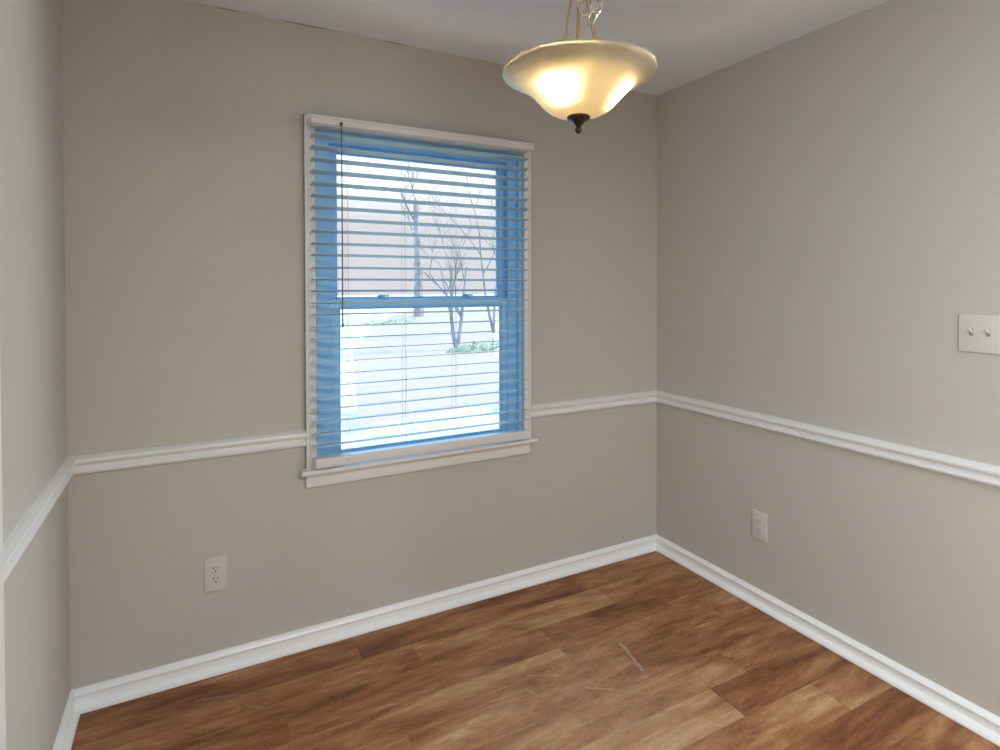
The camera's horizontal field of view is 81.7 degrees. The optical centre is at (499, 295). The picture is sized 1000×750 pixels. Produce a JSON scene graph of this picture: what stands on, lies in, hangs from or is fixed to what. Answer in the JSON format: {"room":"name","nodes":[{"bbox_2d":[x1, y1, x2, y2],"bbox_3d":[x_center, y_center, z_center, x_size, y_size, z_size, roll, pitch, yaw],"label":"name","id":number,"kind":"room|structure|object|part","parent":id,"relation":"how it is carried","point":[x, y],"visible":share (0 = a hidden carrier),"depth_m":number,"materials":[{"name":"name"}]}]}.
{"room":"empty dining room","nodes":[
{"label":"empty dining room","id":0,"kind":"room"},
{"bbox_2d":[0,0,70,749],"bbox_3d":[-0.089,0.221,-0.769,0.130,2.460,6.000,-1,1,-28],"label":"wall","id":1,"kind":"structure","parent":0,"point":[32,235],"depth_m":1.52,"materials":[{"name":"beige paint"}]},
{"bbox_2d":[0,376,5,749],"bbox_3d":[-0.870,0.346,0.740,0.157,2.125,0.911,-1,1,-28],"label":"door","id":2,"kind":"structure","parent":1,"relation":"in","point":[2,639],"depth_m":1.17,"materials":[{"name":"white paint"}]},
{"bbox_2d":[3,457,75,581],"bbox_3d":[-1.224,0.570,1.551,0.026,0.062,0.847,-1,1,-28],"label":"trim","id":3,"kind":"structure","parent":1,"relation":"attached to","point":[18,540],"depth_m":1.45,"materials":[{"name":"white paint"}]},
{"bbox_2d":[53,690,79,749],"bbox_3d":[-1.221,1.359,1.564,0.030,0.076,0.847,-1,1,-28],"label":"baseboard","id":4,"kind":"structure","parent":1,"relation":"attached to","point":[65,736],"depth_m":1.81,"materials":[{"name":"white paint"}]},
{"bbox_2d":[61,0,656,689],"bbox_3d":[0.944,0.157,3.245,5.710,2.460,0.130,-1,1,-28],"label":"wall","id":5,"kind":"structure","parent":0,"point":[183,144],"depth_m":2.19,"materials":[{"name":"beige paint"}]},
{"bbox_2d":[69,430,306,474],"bbox_3d":[-1.093,0.562,2.084,0.758,0.062,0.026,-1,1,-28],"label":"trim","id":6,"kind":"structure","parent":5,"relation":"attached to","point":[133,458],"depth_m":2.06,"materials":[{"name":"white paint"}]},
{"bbox_2d":[204,555,226,592],"bbox_3d":[-1.045,1.024,2.127,0.076,0.125,0.008,-1,1,-28],"label":"wall outlet","id":7,"kind":"object","parent":5,"relation":"attached to","point":[215,568],"visible":1,"depth_m":2.12,"materials":[{"name":"grey plastic"}]},
{"bbox_2d":[211,575,220,583],"bbox_3d":[-1.044,1.043,2.126,0.034,0.028,0.004,-1,1,-28],"label":"receptacle","id":8,"kind":"object","parent":7,"relation":"attached to","point":[215,579],"depth_m":2.12,"materials":[{"name":"grey plastic"}]},
{"bbox_2d":[211,565,220,573],"bbox_3d":[-1.044,1.004,2.125,0.034,0.028,0.004,-1,1,-28],"label":"receptacle","id":9,"kind":"object","parent":7,"relation":"attached to","point":[215,569],"depth_m":2.12,"materials":[{"name":"grey plastic"}]},
{"bbox_2d":[72,534,655,713],"bbox_3d":[-0.285,1.343,2.521,2.580,0.076,0.030,-1,1,-28],"label":"baseboard","id":10,"kind":"structure","parent":5,"relation":"attached to","point":[96,696],"depth_m":2.32,"materials":[{"name":"white paint"}]},
{"bbox_2d":[300,113,537,487],"bbox_3d":[-0.334,0.019,2.537,1.062,1.461,0.178,-1,1,-28],"label":"window","id":11,"kind":"structure","parent":5,"relation":"in","point":[315,477],"depth_m":2.44,"materials":[{"name":"white paint"}]},
{"bbox_3d":[-0.353,-0.291,2.582,0.852,0.661,0.030,-1,1,-28],"label":"sash","id":12,"kind":"part","parent":11,"relation":"part of","materials":[{"name":"blue plastic"}]},
{"bbox_3d":[-0.347,0.016,2.571,0.907,1.317,0.094,-1,1,-28],"label":"frame","id":13,"kind":"part","parent":11,"relation":"part of","materials":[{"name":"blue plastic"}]},
{"bbox_3d":[-0.333,0.337,2.557,0.852,0.651,0.028,-1,1,-28],"label":"sash","id":14,"kind":"part","parent":11,"relation":"part of","materials":[{"name":"blue plastic"}]},
{"bbox_2d":[310,114,533,468],"bbox_3d":[-0.289,-0.014,2.445,0.981,1.355,0.078,-1,1,-28],"label":"window blind","id":15,"kind":"object","parent":11,"relation":"attached to","point":[344,125],"visible":1,"depth_m":2.41,"materials":[{"name":"white plastic"}]},
{"bbox_3d":[-0.603,-0.005,2.288,0.005,1.290,0.053,-1,1,-28],"label":"ladder cord","id":16,"kind":"part","parent":15,"relation":"part of","materials":[{"name":"white fabric"}]},
{"bbox_3d":[-0.396,-0.007,2.397,0.005,1.290,0.053,-1,1,-28],"label":"ladder cord","id":17,"kind":"part","parent":15,"relation":"part of","materials":[{"name":"white fabric"}]},
{"bbox_3d":[-0.294,0.644,2.460,0.954,0.038,0.044,-1,1,-28],"label":"rail","id":18,"kind":"part","parent":15,"relation":"part of","materials":[{"name":"white plastic"}]},
{"bbox_3d":[-0.196,-0.009,2.503,0.005,1.290,0.053,-1,1,-28],"label":"ladder cord","id":19,"kind":"part","parent":15,"relation":"part of","materials":[{"name":"white fabric"}]},
{"bbox_2d":[531,390,656,417],"bbox_3d":[0.498,0.546,2.926,0.802,0.062,0.026,-1,1,-28],"label":"trim","id":20,"kind":"structure","parent":5,"relation":"attached to","point":[603,402],"depth_m":2.90,"materials":[{"name":"white paint"}]},
{"bbox_2d":[71,551,999,749],"bbox_3d":[2.437,1.406,0.585,5.820,0.001,6.201,-1,1,-28],"label":"floor","id":21,"kind":"structure","parent":0,"point":[645,651],"depth_m":2.04,"materials":[{"name":"brown wood"}]},
{"bbox_2d":[186,0,887,95],"bbox_3d":[2.433,-1.044,0.547,5.840,0.020,6.260,-1,1,-28],"label":"ceiling","id":22,"kind":"structure","parent":0,"point":[689,40],"depth_m":2.23,"materials":[{"name":"white paint"}]},
{"bbox_2d":[502,0,657,133],"bbox_3d":[0.207,-0.736,1.524,0.403,0.618,0.403,-1,1,-28],"label":"pendant lamp","id":23,"kind":"object","parent":22,"relation":"hanging from","point":[577,81],"visible":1,"depth_m":1.43,"materials":[{"name":"beige glass"}]},
{"bbox_3d":[0.173,-0.706,1.509,0.057,0.270,0.008,0,1,-22],"label":"support rod","id":24,"kind":"part","parent":23,"relation":"part of","materials":[{"name":"gold metal"}]},
{"bbox_3d":[0.207,-0.652,1.526,0.009,0.357,0.009,0,1,28],"label":"stem","id":25,"kind":"part","parent":23,"relation":"part of","materials":[{"name":"gold metal"}]},
{"bbox_3d":[0.207,-0.533,1.528,0.403,0.122,0.403,-1,1,-28],"label":"lamp shade","id":26,"kind":"part","parent":23,"relation":"part of","materials":[{"name":"beige glass"}]},
{"bbox_3d":[0.216,-0.706,1.561,0.012,0.270,0.058,0,1,8],"label":"support rod","id":27,"kind":"part","parent":23,"relation":"part of","materials":[{"name":"gold metal"}]},
{"bbox_3d":[0.232,-0.859,1.503,0.078,0.328,0.054,-1,1,-28],"label":"slack chain","id":28,"kind":"part","parent":23,"relation":"part of","materials":[{"name":"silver metal"}]},
{"bbox_3d":[0.238,-0.706,1.502,0.061,0.270,0.008,1,1,36],"label":"support rod","id":29,"kind":"part","parent":23,"relation":"part of","materials":[{"name":"gold metal"}]},
{"bbox_2d":[656,0,999,716],"bbox_3d":[1.371,0.171,2.266,0.130,2.460,2.000,-1,1,-28],"label":"wall","id":30,"kind":"structure","parent":0,"point":[828,197],"depth_m":2.20,"materials":[{"name":"beige paint"}]},
{"bbox_2d":[752,509,766,542],"bbox_3d":[1.147,1.017,2.558,0.008,0.125,0.076,-1,1,-28],"label":"wall outlet","id":31,"kind":"object","parent":30,"relation":"attached to","point":[759,519],"visible":1,"depth_m":2.55,"materials":[{"name":"grey plastic"}]},
{"bbox_2d":[756,526,762,533],"bbox_3d":[1.145,1.037,2.558,0.004,0.028,0.034,-1,1,-28],"label":"receptacle","id":32,"kind":"object","parent":31,"relation":"attached to","point":[759,529],"depth_m":2.55,"materials":[{"name":"grey plastic"}]},
{"bbox_2d":[756,518,762,524],"bbox_3d":[1.145,0.998,2.557,0.004,0.028,0.034,-1,1,-28],"label":"receptacle","id":33,"kind":"object","parent":31,"relation":"attached to","point":[759,521],"depth_m":2.55,"materials":[{"name":"grey plastic"}]},
{"bbox_2d":[656,534,999,746],"bbox_3d":[1.303,1.344,2.247,0.030,0.076,2.000,-1,1,-28],"label":"baseboard","id":34,"kind":"structure","parent":30,"relation":"attached to","point":[982,722],"depth_m":2.19,"materials":[{"name":"white paint"}]},
{"bbox_2d":[657,390,999,486],"bbox_3d":[1.303,0.555,2.236,0.026,0.062,2.000,-1,1,-28],"label":"trim","id":35,"kind":"structure","parent":30,"relation":"attached to","point":[967,469],"depth_m":2.18,"materials":[{"name":"white paint"}]},
{"bbox_2d":[958,314,999,354],"bbox_3d":[1.516,0.122,1.831,0.020,0.121,0.117,-1,1,-28],"label":"light switch","id":36,"kind":"object","parent":30,"relation":"attached to","point":[976,333],"visible":1,"depth_m":1.83,"materials":[{"name":"white plastic"}]},
{"label":"outside","id":37,"kind":"structure","parent":0,"visible":0},
{"bbox_2d":[337,294,498,448],"bbox_3d":[-6.941,1.353,49.934,210.000,0.400,170.000,-1,1,-28],"label":"lawn","id":38,"kind":"structure","parent":37,"point":[351,331],"depth_m":8.69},
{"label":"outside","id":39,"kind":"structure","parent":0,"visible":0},
{"bbox_2d":[353,306,498,425],"bbox_3d":[4.919,1.007,59.374,60.200,0.054,84.400,-1,1,-28],"label":"driveway","id":40,"kind":"structure","parent":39,"point":[422,350],"depth_m":13.89,"materials":[{"name":"white snow"}]},
{"bbox_2d":[340,315,423,324],"bbox_3d":[-6.275,1.264,29.351,5.206,0.558,1.707,-1,1,-28],"label":"shrub","id":41,"kind":"object","parent":40,"relation":"on","point":[349,320],"visible":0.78,"depth_m":29.42,"materials":[{"name":"green plant"}]},
{"bbox_2d":[398,162,423,316],"bbox_3d":[-5.892,-4.074,38.283,2.073,10.919,4.939,0,1,-7],"label":"bare tree","id":42,"kind":"object","parent":40,"relation":"on","point":[418,274],"visible":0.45,"depth_m":37.02,"materials":[{"name":"grey plant"}]},
{"bbox_2d":[413,185,477,349],"bbox_3d":[-1.726,-0.962,17.889,2.317,5.336,2.824,0,1,-9],"label":"bare tree","id":43,"kind":"object","parent":40,"relation":"on","point":[452,283],"visible":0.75,"depth_m":17.59,"materials":[{"name":"grey plant"}]},
{"bbox_2d":[411,164,495,332],"bbox_3d":[-0.406,-2.578,22.623,6.951,8.415,3.702,-1,1,-34],"label":"bare tree","id":44,"kind":"object","parent":40,"relation":"on","point":[492,325],"visible":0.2,"depth_m":23.69,"materials":[{"name":"grey plant"}]},
{"bbox_2d":[447,338,498,352],"bbox_3d":[-0.361,1.478,17.431,2.703,0.459,1.098,-1,1,-28],"label":"shrub","id":45,"kind":"object","parent":40,"relation":"on","point":[474,346],"visible":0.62,"depth_m":17.15,"materials":[{"name":"green plant"}]}
]}

